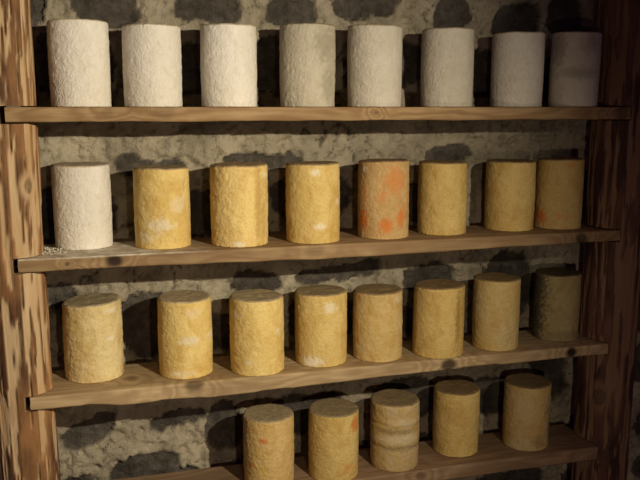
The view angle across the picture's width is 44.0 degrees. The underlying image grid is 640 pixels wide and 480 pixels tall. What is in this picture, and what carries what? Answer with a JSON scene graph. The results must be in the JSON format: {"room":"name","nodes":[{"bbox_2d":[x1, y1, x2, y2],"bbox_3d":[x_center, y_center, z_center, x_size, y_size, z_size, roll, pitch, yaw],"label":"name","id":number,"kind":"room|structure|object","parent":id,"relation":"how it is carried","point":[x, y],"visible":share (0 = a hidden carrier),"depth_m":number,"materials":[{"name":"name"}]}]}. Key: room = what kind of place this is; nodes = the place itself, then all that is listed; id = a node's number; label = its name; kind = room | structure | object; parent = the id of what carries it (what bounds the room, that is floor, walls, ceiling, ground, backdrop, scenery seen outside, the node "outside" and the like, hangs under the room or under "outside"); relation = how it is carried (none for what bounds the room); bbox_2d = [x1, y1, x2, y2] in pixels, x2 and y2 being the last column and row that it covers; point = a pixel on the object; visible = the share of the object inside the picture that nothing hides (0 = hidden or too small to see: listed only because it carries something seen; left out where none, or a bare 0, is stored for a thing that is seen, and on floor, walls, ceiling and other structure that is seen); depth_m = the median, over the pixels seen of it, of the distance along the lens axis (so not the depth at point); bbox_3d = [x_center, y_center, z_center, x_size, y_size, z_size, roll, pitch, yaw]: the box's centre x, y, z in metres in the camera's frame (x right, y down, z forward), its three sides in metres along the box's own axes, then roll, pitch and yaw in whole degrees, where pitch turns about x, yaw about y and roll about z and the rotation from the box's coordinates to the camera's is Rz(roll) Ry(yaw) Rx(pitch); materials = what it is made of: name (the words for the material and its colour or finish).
{"room":"cheese aging cellar","nodes":[
{"label":"cheese aging cellar","id":0,"kind":"room"},
{"bbox_2d":[5,0,639,479],"bbox_3d":[0.110,0.097,2.019,3.100,2.260,0.363,-3,10,-16],"label":"wall","id":1,"kind":"structure","parent":0,"point":[96,441],"depth_m":1.77,"materials":[{"name":"stone"}]},
{"bbox_3d":[0.721,1.561,0.102,3.100,0.007,4.100,-3,10,-16],"label":"floor","id":2,"kind":"structure","parent":0,"visible":0},
{"bbox_2d":[0,0,59,479],"bbox_3d":[-0.572,0.220,1.519,0.119,2.175,0.126,-3,10,-16],"label":"log post","id":3,"kind":"object","parent":2,"relation":"on","point":[29,450],"visible":0.96,"depth_m":1.45,"materials":[{"name":"brown wood"}]},
{"bbox_2d":[571,0,639,479],"bbox_3d":[0.681,0.161,1.871,0.128,2.175,0.131,-3,10,-16],"label":"log post","id":4,"kind":"object","parent":2,"relation":"on","point":[610,290],"visible":0.91,"depth_m":1.80,"materials":[{"name":"brown wood"}]},
{"bbox_2d":[4,107,630,121],"bbox_3d":[0.040,-0.261,1.640,1.280,0.028,0.173,-3,10,-16],"label":"shelf board","id":5,"kind":"object","parent":4,"relation":"attached to","point":[12,114],"visible":1,"depth_m":1.53,"materials":[{"name":"brown wood"}]},
{"bbox_2d":[46,18,111,106],"bbox_3d":[-0.455,-0.333,1.500,0.112,0.159,0.112,-3,10,-16],"label":"cheese","id":6,"kind":"object","parent":5,"relation":"on","point":[78,49],"visible":1,"depth_m":1.46,"materials":[{"name":"white food"}]},
{"bbox_2d":[122,23,182,106],"bbox_3d":[-0.325,-0.337,1.537,0.113,0.156,0.113,-6,11,-33],"label":"cheese","id":7,"kind":"object","parent":5,"relation":"on","point":[151,52],"visible":1,"depth_m":1.49,"materials":[{"name":"white food"}]},
{"bbox_2d":[200,23,256,106],"bbox_3d":[-0.183,-0.348,1.587,0.113,0.160,0.112,-3,10,-16],"label":"cheese","id":8,"kind":"object","parent":5,"relation":"on","point":[228,51],"visible":1,"depth_m":1.54,"materials":[{"name":"white food"}]},
{"bbox_2d":[279,23,335,106],"bbox_3d":[-0.026,-0.357,1.631,0.116,0.165,0.115,-3,10,-16],"label":"cheese","id":9,"kind":"object","parent":5,"relation":"on","point":[307,68],"visible":1,"depth_m":1.58,"materials":[{"name":"white food"}]},
{"bbox_2d":[347,24,402,106],"bbox_3d":[0.115,-0.364,1.665,0.116,0.167,0.115,-3,10,-16],"label":"cheese","id":10,"kind":"object","parent":5,"relation":"on","point":[374,51],"visible":1,"depth_m":1.62,"materials":[{"name":"white food"}]},
{"bbox_2d":[420,27,474,106],"bbox_3d":[0.274,-0.371,1.710,0.114,0.165,0.114,-3,10,-16],"label":"cheese","id":11,"kind":"object","parent":5,"relation":"on","point":[447,53],"visible":1,"depth_m":1.67,"materials":[{"name":"white food"}]},
{"bbox_2d":[490,31,544,106],"bbox_3d":[0.435,-0.376,1.751,0.114,0.162,0.114,-3,10,-16],"label":"cheese","id":12,"kind":"object","parent":5,"relation":"on","point":[517,59],"visible":1,"depth_m":1.71,"materials":[{"name":"white food"}]},
{"bbox_2d":[548,31,601,106],"bbox_3d":[0.562,-0.376,1.752,0.108,0.161,0.107,1,10,4],"label":"cheese","id":13,"kind":"object","parent":5,"relation":"on","point":[575,58],"visible":1,"depth_m":1.71,"materials":[{"name":"white food"}]},
{"bbox_2d":[30,330,607,409],"bbox_3d":[0.039,0.271,1.720,1.249,0.035,0.156,-3,10,-16],"label":"shelf board","id":14,"kind":"object","parent":4,"relation":"attached to","point":[139,382],"visible":0.61,"depth_m":1.63,"materials":[{"name":"brown wood"}]},
{"bbox_2d":[62,293,123,382],"bbox_3d":[-0.456,0.193,1.594,0.116,0.159,0.116,3,10,18],"label":"cheese","id":15,"kind":"object","parent":14,"relation":"on","point":[92,323],"visible":1,"depth_m":1.55,"materials":[{"name":"yellow food"}]},
{"bbox_2d":[157,290,212,379],"bbox_3d":[-0.274,0.190,1.613,0.110,0.160,0.109,-4,10,-21],"label":"cheese","id":16,"kind":"object","parent":14,"relation":"on","point":[185,339],"visible":1,"depth_m":1.57,"materials":[{"name":"yellow food"}]},
{"bbox_2d":[229,289,283,375],"bbox_3d":[-0.130,0.188,1.632,0.112,0.157,0.112,-6,11,-32],"label":"cheese","id":17,"kind":"object","parent":14,"relation":"on","point":[256,323],"visible":1,"depth_m":1.59,"materials":[{"name":"yellow food"}]},
{"bbox_2d":[295,284,346,367],"bbox_3d":[0.002,0.180,1.686,0.112,0.155,0.112,-3,10,-16],"label":"cheese","id":18,"kind":"object","parent":14,"relation":"on","point":[320,310],"visible":1,"depth_m":1.64,"materials":[{"name":"yellow food"}]},
{"bbox_2d":[353,283,402,362],"bbox_3d":[0.125,0.177,1.717,0.108,0.150,0.108,-3,10,-16],"label":"cheese","id":19,"kind":"object","parent":14,"relation":"on","point":[377,308],"visible":1,"depth_m":1.68,"materials":[{"name":"yellow food"}]},
{"bbox_2d":[412,279,464,358],"bbox_3d":[0.260,0.170,1.742,0.112,0.155,0.112,6,11,31],"label":"cheese","id":20,"kind":"object","parent":14,"relation":"on","point":[438,307],"visible":1,"depth_m":1.70,"materials":[{"name":"yellow food"}]},
{"bbox_2d":[472,272,520,351],"bbox_3d":[0.397,0.160,1.790,0.105,0.160,0.105,-1,10,-6],"label":"cheese","id":21,"kind":"object","parent":14,"relation":"on","point":[496,295],"visible":1,"depth_m":1.75,"materials":[{"name":"yellow food"}]},
{"bbox_2d":[532,267,581,341],"bbox_3d":[0.556,0.149,1.866,0.110,0.156,0.110,-3,10,-16],"label":"cheese","id":22,"kind":"object","parent":14,"relation":"on","point":[557,290],"visible":1,"depth_m":1.82,"materials":[{"name":"yellow food"}]},
{"bbox_2d":[18,221,620,272],"bbox_3d":[0.042,0.009,1.680,1.269,0.030,0.161,-3,10,-16],"label":"shelf board","id":23,"kind":"object","parent":4,"relation":"attached to","point":[201,250],"visible":0.77,"depth_m":1.59,"materials":[{"name":"brown wood"}]},
{"bbox_2d":[42,247,65,254],"bbox_3d":[-0.507,0.020,1.514,0.045,0.004,0.077,-3,10,-16],"label":"crumbs","id":24,"kind":"object","parent":23,"relation":"on","point":[46,248],"visible":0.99,"depth_m":1.50,"materials":[{"name":"beige food"}]},
{"bbox_2d":[50,161,112,249],"bbox_3d":[-0.468,-0.070,1.563,0.112,0.164,0.112,-1,10,-3],"label":"cheese","id":25,"kind":"object","parent":23,"relation":"on","point":[81,191],"visible":1,"depth_m":1.52,"materials":[{"name":"white food"}]},
{"bbox_2d":[133,165,190,249],"bbox_3d":[-0.313,-0.068,1.570,0.110,0.157,0.110,7,12,35],"label":"cheese","id":26,"kind":"object","parent":23,"relation":"on","point":[161,193],"visible":1,"depth_m":1.53,"materials":[{"name":"yellow food"}]},
{"bbox_2d":[210,162,267,247],"bbox_3d":[-0.163,-0.074,1.595,0.116,0.162,0.116,-3,10,-16],"label":"cheese","id":27,"kind":"object","parent":23,"relation":"on","point":[238,190],"visible":1,"depth_m":1.55,"materials":[{"name":"yellow food"}]},
{"bbox_2d":[285,161,339,243],"bbox_3d":[-0.015,-0.080,1.632,0.112,0.162,0.112,-5,11,-29],"label":"cheese","id":28,"kind":"object","parent":23,"relation":"on","point":[312,187],"visible":1,"depth_m":1.59,"materials":[{"name":"yellow food"}]},
{"bbox_2d":[358,158,408,239],"bbox_3d":[0.135,-0.090,1.684,0.109,0.164,0.109,-5,11,-28],"label":"cheese","id":29,"kind":"object","parent":23,"relation":"on","point":[383,184],"visible":1,"depth_m":1.64,"materials":[{"name":"food"}]},
{"bbox_2d":[417,160,467,235],"bbox_3d":[0.267,-0.095,1.734,0.107,0.157,0.107,0,10,0],"label":"cheese","id":30,"kind":"object","parent":23,"relation":"on","point":[442,184],"visible":1,"depth_m":1.69,"materials":[{"name":"yellow food"}]},
{"bbox_2d":[484,158,535,231],"bbox_3d":[0.429,-0.104,1.791,0.111,0.155,0.111,2,10,11],"label":"cheese","id":31,"kind":"object","parent":23,"relation":"on","point":[510,184],"visible":1,"depth_m":1.75,"materials":[{"name":"yellow food"}]},
{"bbox_2d":[534,156,584,229],"bbox_3d":[0.547,-0.110,1.817,0.106,0.159,0.107,3,10,18],"label":"cheese","id":32,"kind":"object","parent":23,"relation":"on","point":[559,187],"visible":0.99,"depth_m":1.77,"materials":[{"name":"yellow food"}]},
{"bbox_2d":[114,424,597,479],"bbox_3d":[0.036,0.516,1.755,1.234,0.032,0.146,-3,10,-16],"label":"shelf board","id":33,"kind":"object","parent":4,"relation":"attached to","point":[492,455],"visible":0.6,"depth_m":1.79,"materials":[{"name":"brown wood"}]},
{"bbox_2d":[243,404,293,479],"bbox_3d":[-0.109,0.435,1.680,0.108,0.151,0.108,-3,10,-16],"label":"cheese","id":34,"kind":"object","parent":33,"relation":"on","point":[268,429],"visible":1,"depth_m":1.64,"materials":[{"name":"beige food"}]},
{"bbox_2d":[308,398,358,479],"bbox_3d":[0.029,0.430,1.713,0.109,0.150,0.109,-2,10,-13],"label":"cheese","id":35,"kind":"object","parent":33,"relation":"on","point":[333,423],"visible":1,"depth_m":1.67,"materials":[{"name":"yellow food"}]},
{"bbox_2d":[370,389,419,471],"bbox_3d":[0.166,0.421,1.761,0.109,0.153,0.109,7,12,35],"label":"cheese","id":36,"kind":"object","parent":33,"relation":"on","point":[394,413],"visible":1,"depth_m":1.72,"materials":[{"name":"beige food"}]},
{"bbox_2d":[432,380,479,457],"bbox_3d":[0.314,0.409,1.833,0.107,0.151,0.106,-3,10,-16],"label":"cheese","id":37,"kind":"object","parent":33,"relation":"on","point":[456,403],"visible":1,"depth_m":1.79,"materials":[{"name":"yellow food"}]},
{"bbox_2d":[502,373,550,450],"bbox_3d":[0.485,0.403,1.865,0.109,0.154,0.108,-3,10,-16],"label":"cheese","id":38,"kind":"object","parent":33,"relation":"on","point":[527,396],"visible":1,"depth_m":1.82,"materials":[{"name":"beige food"}]}
]}

